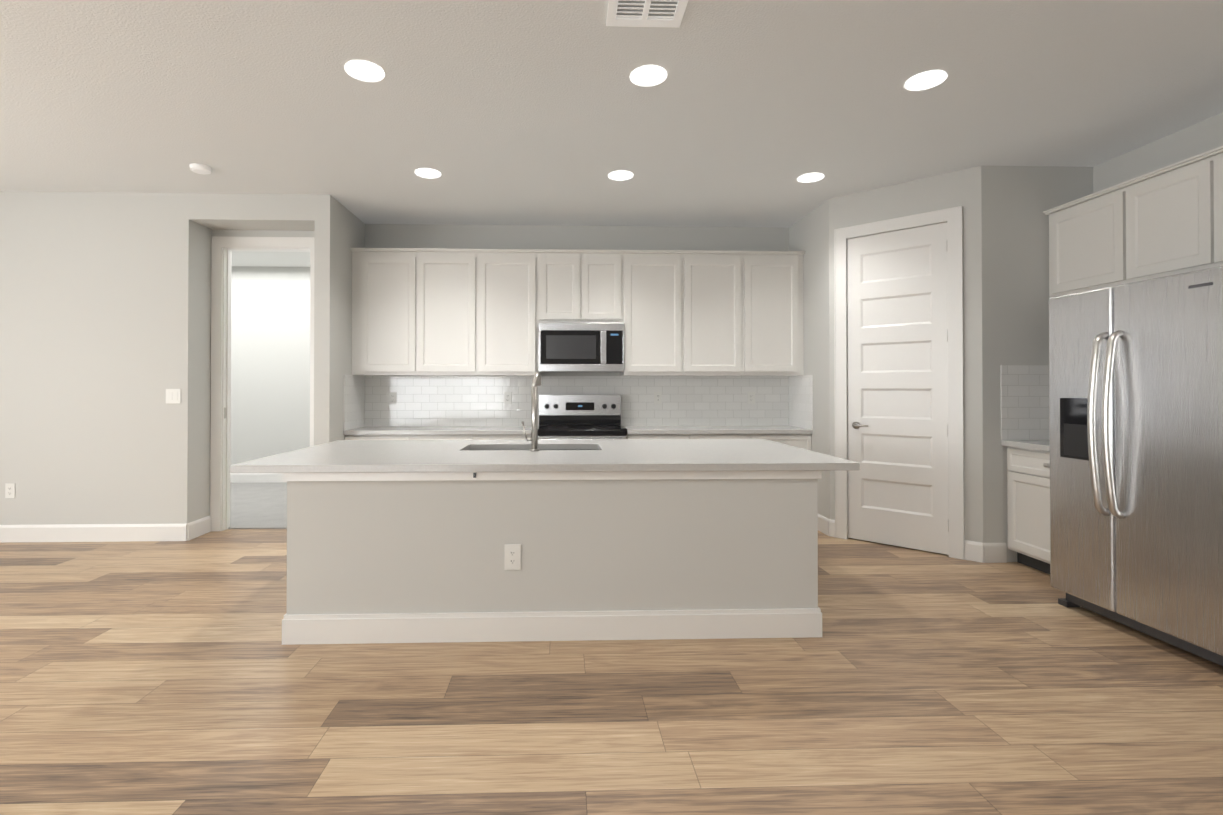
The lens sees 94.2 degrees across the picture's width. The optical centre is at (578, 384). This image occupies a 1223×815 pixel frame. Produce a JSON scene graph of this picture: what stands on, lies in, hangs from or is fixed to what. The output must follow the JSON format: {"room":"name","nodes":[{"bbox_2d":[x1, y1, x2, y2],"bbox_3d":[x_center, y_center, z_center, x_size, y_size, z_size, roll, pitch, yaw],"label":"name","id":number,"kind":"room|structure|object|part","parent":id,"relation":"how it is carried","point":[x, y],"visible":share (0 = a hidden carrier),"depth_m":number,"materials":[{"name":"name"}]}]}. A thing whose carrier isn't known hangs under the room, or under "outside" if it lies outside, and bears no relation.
{"room":"kitchen","nodes":[
{"label":"kitchen","id":0,"kind":"room"},
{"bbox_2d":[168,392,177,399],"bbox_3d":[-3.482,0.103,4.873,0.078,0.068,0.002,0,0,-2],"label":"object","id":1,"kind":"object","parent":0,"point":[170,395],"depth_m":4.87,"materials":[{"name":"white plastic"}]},
{"bbox_2d":[0,191,348,524],"bbox_3d":[-4.343,-0.151,5.081,4.353,2.990,0.449,0,0,-2],"label":"wall","id":2,"kind":"structure","parent":0,"point":[105,320],"depth_m":4.87,"materials":[{"name":"white paint"}]},
{"bbox_2d":[5,483,14,497],"bbox_3d":[-4.836,0.906,4.829,0.078,0.125,0.005,0,0,-2],"label":"outlet","id":3,"kind":"object","parent":2,"relation":"attached to","point":[7,485],"visible":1,"depth_m":4.83,"materials":[{"name":"white plastic"}]},
{"bbox_2d":[0,524,186,542],"bbox_3d":[-4.937,1.269,4.820,3.150,0.146,0.014,0,0,-2],"label":"baseboard","id":4,"kind":"structure","parent":2,"relation":"attached to","point":[93,532],"depth_m":4.84,"materials":[{"name":"white wood"}]},
{"bbox_2d":[166,389,180,402],"bbox_3d":[-3.482,0.103,4.877,0.125,0.125,0.005,0,0,-2],"label":"light switch","id":5,"kind":"object","parent":2,"relation":"attached to","point":[173,391],"visible":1,"depth_m":4.88,"materials":[{"name":"white plastic"}]},
{"bbox_2d":[187,515,210,540],"bbox_3d":[-3.360,1.271,5.030,0.014,0.146,0.310,0,0,-2],"label":"baseboard","id":6,"kind":"structure","parent":2,"relation":"attached to","point":[198,527],"depth_m":5.01,"materials":[{"name":"white wood"}]},
{"bbox_2d":[210,236,313,530],"bbox_3d":[-2.874,-0.004,5.280,0.990,2.700,0.138,0,0,-2],"label":"door frame","id":7,"kind":"structure","parent":2,"relation":"attached to","point":[218,243],"depth_m":5.22,"materials":[{"name":"white wood"}]},
{"bbox_2d":[231,266,309,464],"bbox_3d":[-4.429,-0.130,7.889,4.353,2.990,0.120,0,0,-2],"label":"wall","id":8,"kind":"structure","parent":0,"point":[270,361],"depth_m":7.83,"materials":[{"name":"white paint"}]},
{"bbox_2d":[231,473,286,482],"bbox_3d":[-4.487,1.292,7.809,4.233,0.146,0.014,0,0,-2],"label":"baseboard","id":9,"kind":"structure","parent":8,"relation":"attached to","point":[256,477],"depth_m":7.80,"materials":[{"name":"white"}]},
{"bbox_2d":[349,211,364,374],"bbox_3d":[-2.273,-0.139,6.632,0.120,2.990,2.525,0,0,-2],"label":"wall","id":10,"kind":"structure","parent":0,"point":[356,232],"depth_m":5.44,"materials":[{"name":"white paint"}]},
{"bbox_2d":[344,374,364,430],"bbox_3d":[-2.174,0.171,5.512,0.008,0.518,0.546,0,0,-2],"label":"backsplash","id":11,"kind":"structure","parent":10,"relation":"attached to","point":[354,401],"depth_m":5.49,"materials":[{"name":"tile"}]},
{"bbox_2d":[365,224,788,375],"bbox_3d":[0.004,-0.144,5.924,4.387,2.990,0.120,0,0,-2],"label":"wall","id":12,"kind":"structure","parent":0,"point":[570,237],"depth_m":5.87,"materials":[{"name":"white paint"}]},
{"bbox_2d":[350,248,417,375],"bbox_3d":[-1.872,-0.692,5.620,0.616,1.210,0.378,0,0,-2],"label":"upper cabinet","id":13,"kind":"object","parent":12,"relation":"attached to","point":[384,280],"depth_m":5.44,"materials":[{"name":"white paint"}]},
{"bbox_2d":[389,392,396,403],"bbox_3d":[-1.898,0.142,5.788,0.078,0.125,0.008,0,0,-2],"label":"outlet","id":14,"kind":"object","parent":12,"relation":"attached to","point":[392,397],"visible":1,"depth_m":5.79,"materials":[{"name":"white plastic"}]},
{"bbox_2d":[418,248,477,375],"bbox_3d":[-1.274,-0.692,5.638,0.580,1.210,0.378,0,0,-2],"label":"upper cabinet","id":15,"kind":"object","parent":12,"relation":"attached to","point":[445,312],"depth_m":5.45,"materials":[{"name":"white paint"}]},
{"bbox_2d":[504,392,511,403],"bbox_3d":[-0.727,0.143,5.824,0.078,0.125,0.008,0,0,-2],"label":"outlet","id":16,"kind":"object","parent":12,"relation":"attached to","point":[507,397],"visible":1,"depth_m":5.82,"materials":[{"name":"white plastic"}]},
{"bbox_2d":[478,249,541,375],"bbox_3d":[-0.688,-0.692,5.656,0.592,1.210,0.378,0,0,-2],"label":"upper cabinet","id":17,"kind":"object","parent":12,"relation":"attached to","point":[509,280],"depth_m":5.47,"materials":[{"name":"white paint"}]},
{"bbox_2d":[542,249,581,322],"bbox_3d":[-0.190,-0.942,5.673,0.406,0.708,0.378,0,0,-2],"label":"upper cabinet","id":18,"kind":"object","parent":12,"relation":"attached to","point":[561,268],"depth_m":5.49,"materials":[{"name":"white paint"}]},
{"bbox_2d":[539,323,623,372],"bbox_3d":[0.021,-0.354,5.643,0.820,0.464,0.426,0,0,-2],"label":"microwave","id":19,"kind":"object","parent":18,"relation":"attached to","point":[581,347],"visible":1,"depth_m":5.45,"materials":[{"name":"silver metal"}]},
{"bbox_3d":[0.030,-0.354,5.457,0.787,0.322,0.017,0,0,-2],"label":"glass","id":20,"kind":"part","parent":19,"relation":"part of","materials":[{"name":"black glass"}]},
{"bbox_2d":[365,376,788,426],"bbox_3d":[0.005,0.174,5.856,4.383,0.518,0.008,0,0,-2],"label":"backsplash","id":21,"kind":"structure","parent":12,"relation":"attached to","point":[432,401],"depth_m":5.85,"materials":[{"name":"tile"}]},
{"bbox_2d":[582,249,621,322],"bbox_3d":[0.223,-0.942,5.686,0.420,0.708,0.378,0,0,-2],"label":"upper cabinet","id":22,"kind":"object","parent":12,"relation":"attached to","point":[601,269],"depth_m":5.50,"materials":[{"name":"white paint"}]},
{"bbox_2d":[620,250,685,375],"bbox_3d":[0.721,-0.691,5.699,0.576,1.210,0.378,0,0,-2],"label":"upper cabinet","id":23,"kind":"object","parent":12,"relation":"attached to","point":[653,281],"depth_m":5.52,"materials":[{"name":"white paint"}]},
{"bbox_2d":[654,392,661,403],"bbox_3d":[0.818,0.143,5.872,0.078,0.125,0.008,0,0,-2],"label":"outlet","id":24,"kind":"object","parent":12,"relation":"attached to","point":[657,397],"visible":1,"depth_m":5.87,"materials":[{"name":"white plastic"}]},
{"bbox_2d":[686,250,745,375],"bbox_3d":[1.302,-0.691,5.717,0.587,1.210,0.378,0,0,-2],"label":"upper cabinet","id":25,"kind":"object","parent":12,"relation":"attached to","point":[715,279],"depth_m":5.53,"materials":[{"name":"white paint"}]},
{"bbox_2d":[747,392,754,403],"bbox_3d":[1.794,0.143,5.902,0.078,0.125,0.008,0,0,-2],"label":"outlet","id":26,"kind":"object","parent":12,"relation":"attached to","point":[751,397],"visible":1,"depth_m":5.90,"materials":[{"name":"white plastic"}]},
{"bbox_2d":[746,251,804,375],"bbox_3d":[1.899,-0.691,5.736,0.607,1.210,0.378,0,0,-2],"label":"upper cabinet","id":27,"kind":"object","parent":12,"relation":"attached to","point":[774,279],"depth_m":5.55,"materials":[{"name":"white paint"}]},
{"bbox_2d":[0,529,1222,814],"bbox_3d":[-1.241,1.375,2.563,10.640,0.100,10.940,0,0,-2],"label":"floor","id":28,"kind":"structure","parent":0,"point":[156,677],"depth_m":2.33,"materials":[{"name":"brown wood"}]},
{"bbox_2d":[228,482,286,528],"bbox_3d":[-4.447,1.349,6.524,4.233,0.012,2.585,0,0,-2],"label":"carpet floor","id":29,"kind":"structure","parent":28,"relation":"on","point":[258,505],"depth_m":6.22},
{"bbox_2d":[344,434,407,439],"bbox_3d":[-1.883,0.909,5.527,0.588,0.876,0.538,0,0,-2],"label":"base cabinet","id":30,"kind":"object","parent":28,"relation":"on","point":[347,436],"depth_m":5.26,"materials":[{"name":"white paint"}]},
{"bbox_2d":[408,434,471,439],"bbox_3d":[-1.296,0.909,5.545,0.588,0.876,0.538,0,0,-2],"label":"base cabinet","id":31,"kind":"object","parent":28,"relation":"on","point":[410,436],"depth_m":5.28,"materials":[{"name":"white paint"}]},
{"bbox_2d":[344,426,530,433],"bbox_3d":[-1.295,0.451,5.541,1.764,0.040,0.553,0,0,-2],"label":"countertop","id":32,"kind":"structure","parent":31,"relation":"on","point":[447,429],"depth_m":5.28,"materials":[{"name":"white stone"}]},
{"bbox_2d":[472,434,530,439],"bbox_3d":[-0.708,0.909,5.563,0.588,0.876,0.538,0,0,-2],"label":"base cabinet","id":33,"kind":"object","parent":28,"relation":"on","point":[474,436],"depth_m":5.30,"materials":[{"name":"white paint"}]},
{"bbox_2d":[278,472,821,644],"bbox_3d":[-0.138,0.895,3.603,2.794,0.877,1.340,0,0,-2],"label":"kitchen island","id":34,"kind":"object","parent":28,"relation":"on","point":[397,541],"depth_m":2.95,"materials":[{"name":"white paint"}]},
{"bbox_2d":[505,544,520,569],"bbox_3d":[-0.343,0.897,2.945,0.084,0.132,0.008,0,0,-2],"label":"outlet","id":35,"kind":"object","parent":34,"relation":"attached to","point":[512,556],"visible":1,"depth_m":2.94,"materials":[{"name":"white plastic"}]},
{"bbox_2d":[230,440,859,472],"bbox_3d":[-0.169,0.437,3.628,3.240,0.040,1.410,0,0,-2],"label":"island countertop","id":36,"kind":"structure","parent":34,"relation":"on","point":[339,455],"depth_m":3.20,"materials":[{"name":"white stone"}]},
{"bbox_2d":[522,372,540,451],"bbox_3d":[-0.301,0.168,3.647,0.112,0.497,0.272,0,0,-2],"label":"faucet","id":37,"kind":"object","parent":36,"relation":"on","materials":[{"name":"silver metal"}]},
{"bbox_2d":[538,395,626,439],"bbox_3d":[0.019,0.718,5.538,0.855,1.220,0.620,0,0,-2],"label":"range","id":38,"kind":"object","parent":28,"relation":"on","point":[560,416],"visible":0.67,"depth_m":5.75,"materials":[{"name":"silver metal"}]},
{"bbox_3d":[0.028,0.510,5.262,0.779,0.023,0.065,0,0,-2],"label":"handle","id":39,"kind":"part","parent":38,"relation":"part of","materials":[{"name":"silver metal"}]},
{"bbox_2d":[538,436,626,439],"bbox_3d":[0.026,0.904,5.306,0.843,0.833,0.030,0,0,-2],"label":"oven","id":40,"kind":"object","parent":38,"relation":"in","point":[624,437],"depth_m":5.30,"materials":[{"name":"silver metal"}]},
{"bbox_2d":[538,415,626,435],"bbox_3d":[0.018,0.400,5.578,0.855,0.172,0.545,0,0,-2],"label":"cooktop","id":41,"kind":"object","parent":38,"relation":"in","point":[549,425],"depth_m":5.61,"materials":[{"name":"black glass"}]},
{"bbox_2d":[627,430,691,438],"bbox_3d":[0.742,0.910,5.608,0.585,0.876,0.538,0,0,-2],"label":"base cabinet","id":42,"kind":"object","parent":28,"relation":"on","point":[629,436],"depth_m":5.35,"materials":[{"name":"white paint"}]},
{"bbox_2d":[692,434,751,438],"bbox_3d":[1.327,0.910,5.625,0.585,0.876,0.538,0,0,-2],"label":"base cabinet","id":43,"kind":"object","parent":28,"relation":"on","point":[694,436],"depth_m":5.37,"materials":[{"name":"white paint"}]},
{"bbox_2d":[752,434,810,450],"bbox_3d":[1.912,0.910,5.643,0.586,0.876,0.538,0,0,-2],"label":"base cabinet","id":44,"kind":"object","parent":28,"relation":"on","point":[798,437],"depth_m":5.39,"materials":[{"name":"white paint"}]},
{"bbox_2d":[623,426,811,433],"bbox_3d":[1.327,0.452,5.621,1.756,0.040,0.553,0,0,-2],"label":"countertop","id":45,"kind":"structure","parent":44,"relation":"on","point":[631,429],"depth_m":5.37,"materials":[{"name":"white stone"}]},
{"bbox_2d":[1001,440,1049,573],"bbox_3d":[3.555,0.877,3.896,0.728,0.917,0.773,0,0,-2],"label":"base cabinet","id":46,"kind":"object","parent":28,"relation":"on","point":[1028,492],"visible":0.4,"depth_m":4.07,"materials":[{"name":"white paint"}]},
{"bbox_2d":[1001,440,1049,451],"bbox_3d":[3.555,0.438,3.899,0.728,0.040,0.773,0,0,-2],"label":"countertop","id":47,"kind":"structure","parent":46,"relation":"on","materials":[{"name":"white stone"}]},
{"bbox_2d":[1049,266,1222,665],"bbox_3d":[3.315,0.399,2.998,1.068,1.860,0.955,0,0,-2],"label":"fridge","id":48,"kind":"object","parent":28,"relation":"on","point":[1136,440],"visible":1,"depth_m":2.90,"materials":[{"name":"grey metal"}]},
{"bbox_2d":[1049,286,1115,611],"bbox_3d":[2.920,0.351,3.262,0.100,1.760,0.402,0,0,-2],"label":"freezer","id":49,"kind":"object","parent":48,"relation":"in","point":[1082,538],"depth_m":3.26,"materials":[{"name":"silver metal"}]},
{"bbox_3d":[2.832,0.214,3.056,0.105,1.001,0.117,0,0,-2],"label":"handle","id":50,"kind":"part","parent":48,"relation":"part of","materials":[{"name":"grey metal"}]},
{"bbox_3d":[2.935,0.347,2.782,0.100,1.760,0.547,0,0,-2],"label":"door","id":51,"kind":"part","parent":48,"relation":"part of","materials":[{"name":"silver metal"}]},
{"bbox_2d":[0,0,1222,266],"bbox_3d":[-1.241,-1.725,2.586,10.640,0.120,10.940,0,0,-2],"label":"ceiling","id":52,"kind":"structure","parent":0,"point":[550,112],"depth_m":3.31,"materials":[{"name":"white paint"}]},
{"bbox_2d":[189,163,210,173],"bbox_3d":[-2.875,-1.632,4.316,0.140,0.037,0.140,0,0,-2],"label":"smoke detector","id":53,"kind":"object","parent":52,"relation":"attached to","point":[199,168],"visible":1,"depth_m":4.28,"materials":[{"name":"white plastic"}]},
{"bbox_2d":[345,60,383,81],"bbox_3d":[-1.134,-1.657,3.009,0.196,0.007,0.196,0,0,-2],"label":"recessed light","id":54,"kind":"object","parent":52,"relation":"in","point":[364,71],"visible":1,"depth_m":3.00,"materials":[{"name":"white plastic"}]},
{"bbox_2d":[415,168,440,177],"bbox_3d":[-1.177,-1.646,4.438,0.196,0.007,0.196,0,0,-2],"label":"recessed light","id":55,"kind":"object","parent":52,"relation":"in","point":[426,173],"visible":1,"depth_m":4.43,"materials":[{"name":"white plastic"}]},
{"bbox_2d":[608,171,632,180],"bbox_3d":[0.332,-1.646,4.484,0.196,0.007,0.196,0,0,-2],"label":"recessed light","id":56,"kind":"object","parent":52,"relation":"in","point":[620,175],"visible":1,"depth_m":4.47,"materials":[{"name":"white plastic"}]},
{"bbox_2d":[606,0,687,27],"bbox_3d":[0.299,-1.659,2.508,0.340,0.012,0.235,0,0,-2],"label":"ceiling vent","id":57,"kind":"object","parent":52,"relation":"in","point":[642,21],"depth_m":2.54,"materials":[{"name":"white metal"}]},
{"bbox_3d":[0.228,-1.659,2.505,0.120,0.009,0.128,0,0,-2],"label":"main ceiling air vent louver","id":58,"kind":"part","parent":57,"relation":"part of","materials":[{"name":"white metal"}]},
{"bbox_3d":[0.299,-1.665,2.508,0.280,0.001,0.155,0,0,-2],"label":"dark main ceiling air vent","id":59,"kind":"part","parent":57,"relation":"part of","materials":[{"name":"white metal"}]},
{"bbox_3d":[0.371,-1.659,2.510,0.120,0.009,0.128,0,0,-2],"label":"main ceiling air vent louver","id":60,"kind":"part","parent":57,"relation":"part of","materials":[{"name":"white metal"}]},
{"bbox_2d":[630,65,666,85],"bbox_3d":[0.376,-1.657,3.055,0.196,0.007,0.196,0,0,-2],"label":"recessed light","id":61,"kind":"object","parent":52,"relation":"in","point":[650,75],"visible":1,"depth_m":3.04,"materials":[{"name":"white plastic"}]},
{"bbox_2d":[798,173,823,182],"bbox_3d":[1.851,-1.645,4.531,0.196,0.007,0.196,0,0,-2],"label":"recessed light","id":62,"kind":"object","parent":52,"relation":"in","point":[809,177],"visible":1,"depth_m":4.52,"materials":[{"name":"white plastic"}]},
{"bbox_2d":[905,70,946,90],"bbox_3d":[1.895,-1.656,3.102,0.196,0.007,0.196,0,0,-2],"label":"recessed light","id":63,"kind":"object","parent":52,"relation":"in","point":[925,80],"visible":1,"depth_m":3.09,"materials":[{"name":"white plastic"}]},
{"bbox_2d":[789,199,829,518],"bbox_3d":[2.270,-0.147,5.548,0.120,2.990,1.010,0,0,-2],"label":"wall","id":64,"kind":"structure","parent":0,"point":[809,234],"depth_m":5.25,"materials":[{"name":"white paint"}]},
{"bbox_2d":[789,375,812,429],"bbox_3d":[2.202,0.172,5.647,0.008,0.518,0.546,0,0,-2],"label":"backsplash","id":65,"kind":"structure","parent":64,"relation":"attached to","point":[800,401],"depth_m":5.61,"materials":[{"name":"tile"}]},
{"bbox_2d":[818,514,829,535],"bbox_3d":[2.213,1.272,5.206,0.014,0.146,0.350,0,0,-2],"label":"baseboard","id":66,"kind":"structure","parent":64,"relation":"attached to","point":[823,524],"depth_m":5.12,"materials":[{"name":"white wood"}]},
{"bbox_2d":[829,166,982,542],"bbox_3d":[2.673,-0.154,4.703,1.117,2.990,0.120,0,-1,43],"label":"wall","id":67,"kind":"structure","parent":0,"point":[945,191],"depth_m":4.35,"materials":[{"name":"white paint"}]},
{"bbox_2d":[829,519,834,536],"bbox_3d":[2.239,1.271,5.009,0.050,0.146,0.014,0,-1,43],"label":"baseboard","id":68,"kind":"structure","parent":67,"relation":"attached to","point":[831,528],"depth_m":5.01,"materials":[{"name":"white wood"}]},
{"bbox_2d":[847,222,948,554],"bbox_3d":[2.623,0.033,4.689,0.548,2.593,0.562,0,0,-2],"label":"pantry door","id":69,"kind":"structure","parent":67,"relation":"in","point":[897,379],"depth_m":4.67,"materials":[{"name":"white wood"}]},
{"bbox_3d":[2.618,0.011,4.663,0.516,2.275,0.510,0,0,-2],"label":"handle","id":70,"kind":"part","parent":69,"relation":"part of","materials":[{"name":"white wood"}]},
{"bbox_2d":[834,206,963,559],"bbox_3d":[2.633,-0.011,4.708,0.946,2.705,0.126,0,-1,43],"label":"door frame","id":71,"kind":"structure","parent":67,"relation":"attached to","point":[952,217],"depth_m":4.42,"materials":[{"name":"white wood"}]},
{"bbox_2d":[964,540,982,562],"bbox_3d":[2.992,1.265,4.301,0.117,0.146,0.014,0,-1,43],"label":"baseboard","id":72,"kind":"structure","parent":67,"relation":"attached to","point":[973,550],"depth_m":4.30,"materials":[{"name":"white wood"}]},
{"bbox_2d":[981,165,1092,561],"bbox_3d":[3.532,-0.156,4.352,0.990,2.990,0.120,0,0,-2],"label":"wall","id":73,"kind":"structure","parent":0,"point":[1016,201],"depth_m":4.29,"materials":[{"name":"white paint"}]},
{"bbox_2d":[983,543,1006,562],"bbox_3d":[3.123,1.265,4.261,0.168,0.146,0.014,0,0,-2],"label":"baseboard return","id":74,"kind":"object","parent":73,"relation":"attached to","point":[994,552],"visible":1,"depth_m":4.25,"materials":[{"name":"white wood"}]},
{"bbox_2d":[1001,365,1049,439],"bbox_3d":[3.543,0.140,4.285,0.729,0.563,0.008,0,0,-2],"label":"backsplash","id":75,"kind":"structure","parent":73,"relation":"attached to","point":[1024,402],"depth_m":4.28,"materials":[{"name":"tile"}]},
{"bbox_2d":[1093,113,1222,192],"bbox_3d":[4.075,-0.183,0.847,0.120,2.990,6.920,0,0,-2],"label":"wall","id":76,"kind":"structure","parent":0,"point":[1195,140],"depth_m":3.82,"materials":[{"name":"white paint"}]},
{"bbox_2d":[1043,184,1118,297],"bbox_3d":[3.731,-0.982,4.004,0.368,0.655,0.595,0,0,-2],"label":"upper cabinet","id":77,"kind":"object","parent":76,"relation":"attached to","point":[1083,231],"depth_m":3.98,"materials":[{"name":"white paint"}]},
{"bbox_2d":[1119,152,1206,284],"bbox_3d":[3.748,-0.986,3.457,0.368,0.655,0.500,0,0,-2],"label":"upper cabinet","id":78,"kind":"object","parent":76,"relation":"attached to","point":[1164,221],"depth_m":3.46,"materials":[{"name":"white paint"}]},
{"bbox_2d":[1207,146,1222,267],"bbox_3d":[3.765,-0.990,2.917,0.368,0.655,0.580,0,0,-2],"label":"upper cabinet","id":79,"kind":"object","parent":76,"relation":"attached to","point":[1214,156],"depth_m":3.19,"materials":[{"name":"white paint"}]}
]}

